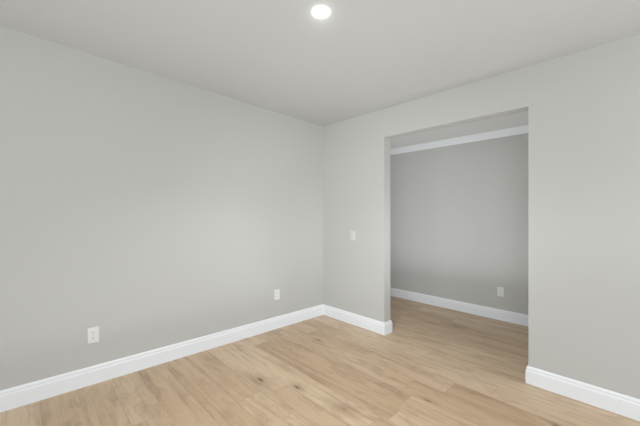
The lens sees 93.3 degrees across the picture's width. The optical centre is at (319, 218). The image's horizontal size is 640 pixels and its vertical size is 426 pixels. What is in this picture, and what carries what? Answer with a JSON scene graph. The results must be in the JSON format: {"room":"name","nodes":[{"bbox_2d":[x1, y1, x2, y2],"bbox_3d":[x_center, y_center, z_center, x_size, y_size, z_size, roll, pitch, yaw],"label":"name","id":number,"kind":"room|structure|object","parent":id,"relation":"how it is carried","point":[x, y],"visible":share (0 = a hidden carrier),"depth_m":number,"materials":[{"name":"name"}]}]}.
{"room":"empty room","nodes":[
{"label":"empty room","id":0,"kind":"room"},
{"bbox_2d":[0,26,322,390],"bbox_3d":[-1.688,0.007,2.321,4.720,2.486,0.120,0,0,-44],"label":"wall","id":1,"kind":"structure","parent":0,"point":[141,211],"depth_m":2.43,"materials":[{"name":"grey paint"}]},
{"bbox_2d":[87,326,98,343],"bbox_3d":[-1.679,0.867,2.240,0.070,0.116,0.008,0,0,-44],"label":"electrical outlet","id":2,"kind":"object","parent":1,"relation":"attached to","point":[92,334],"visible":1,"depth_m":2.24,"materials":[{"name":"white plastic"}]},
{"bbox_2d":[0,304,323,412],"bbox_3d":[-1.598,1.162,2.314,4.600,0.176,0.016,0,0,-44],"label":"baseboard","id":3,"kind":"structure","parent":1,"relation":"attached to","point":[21,395],"depth_m":2.42,"materials":[{"name":"white wood"}]},
{"bbox_2d":[274,289,279,299],"bbox_3d":[-0.483,0.865,3.413,0.070,0.116,0.008,0,0,-44],"label":"electrical outlet","id":4,"kind":"object","parent":1,"relation":"attached to","point":[277,294],"visible":1,"depth_m":3.41,"materials":[{"name":"white plastic"}]},
{"bbox_2d":[0,296,639,425],"bbox_3d":[0.087,1.281,1.667,6.340,0.179,6.140,0,0,-44],"label":"floor","id":5,"kind":"structure","parent":0,"point":[422,364],"depth_m":2.25,"materials":[{"name":"brown wood"}]},
{"bbox_2d":[0,0,639,125],"bbox_3d":[0.087,-1.219,1.667,6.340,0.179,6.140,0,0,-44],"label":"ceiling","id":6,"kind":"structure","parent":0,"point":[346,59],"depth_m":2.02,"materials":[{"name":"white paint"}]},
{"bbox_2d":[311,5,330,18],"bbox_3d":[0.005,-1.187,1.745,0.118,0.007,0.118,0,0,-44],"label":"recessed light","id":7,"kind":"object","parent":6,"relation":"in","point":[320,11],"visible":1,"depth_m":1.74,"materials":[{"name":"white plastic"}]},
{"bbox_2d":[390,133,527,314],"bbox_3d":[2.266,0.060,3.886,0.120,2.499,6.020,0,0,-44],"label":"wall","id":8,"kind":"structure","parent":0,"point":[458,222],"depth_m":4.11,"materials":[{"name":"grey paint"}]},
{"bbox_2d":[390,125,527,154],"bbox_3d":[2.242,-1.055,3.779,0.066,0.136,5.900,0,0,-44],"label":"crown molding","id":9,"kind":"structure","parent":8,"relation":"attached to","point":[480,136],"depth_m":4.04,"materials":[{"name":"white wood"}]},
{"bbox_2d":[390,287,527,325],"bbox_3d":[2.260,1.214,3.796,0.016,0.188,5.900,0,0,-44],"label":"baseboard","id":10,"kind":"structure","parent":8,"relation":"attached to","point":[503,315],"depth_m":4.10,"materials":[{"name":"white wood"}]},
{"bbox_2d":[497,287,503,296],"bbox_3d":[2.266,0.925,3.795,0.008,0.116,0.070,0,0,-44],"label":"outlet","id":11,"kind":"object","parent":8,"relation":"attached to","point":[500,291],"visible":1,"depth_m":3.79,"materials":[{"name":"white plastic"}]},
{"bbox_2d":[390,111,527,148],"bbox_3d":[1.773,-1.134,3.319,1.380,0.134,5.900,0,0,-44],"label":"ceiling","id":12,"kind":"structure","parent":0,"point":[502,122],"depth_m":3.79,"materials":[{"name":"paint"}]},
{"bbox_2d":[323,34,639,398],"bbox_3d":[1.237,0.046,2.793,0.120,2.498,5.900,0,0,-44],"label":"wall","id":13,"kind":"structure","parent":0,"point":[582,108],"depth_m":2.20,"materials":[{"name":"grey paint"}]},
{"bbox_2d":[350,231,354,239],"bbox_3d":[0.385,0.205,3.569,0.010,0.116,0.070,0,0,-44],"label":"switch plate","id":14,"kind":"object","parent":13,"relation":"attached to","point":[352,235],"visible":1,"depth_m":3.57,"materials":[{"name":"white plastic"}]},
{"bbox_2d":[324,305,387,335],"bbox_3d":[0.387,1.189,3.578,0.036,0.142,0.911,0,0,-44],"label":"baseboard","id":15,"kind":"structure","parent":13,"relation":"attached to","point":[367,323],"depth_m":3.50,"materials":[{"name":"white wood"}]},
{"bbox_2d":[388,320,391,333],"bbox_3d":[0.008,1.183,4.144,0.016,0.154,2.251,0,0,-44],"label":"baseboard","id":16,"kind":"structure","parent":13,"relation":"attached to","point":[389,322],"depth_m":3.32,"materials":[{"name":"white wood"}]},
{"bbox_2d":[525,366,639,420],"bbox_3d":[2.419,1.216,1.505,0.036,0.155,2.346,0,0,-44],"label":"baseboard","id":17,"kind":"structure","parent":13,"relation":"attached to","point":[589,394],"depth_m":2.08,"materials":[{"name":"white wood"}]}
]}

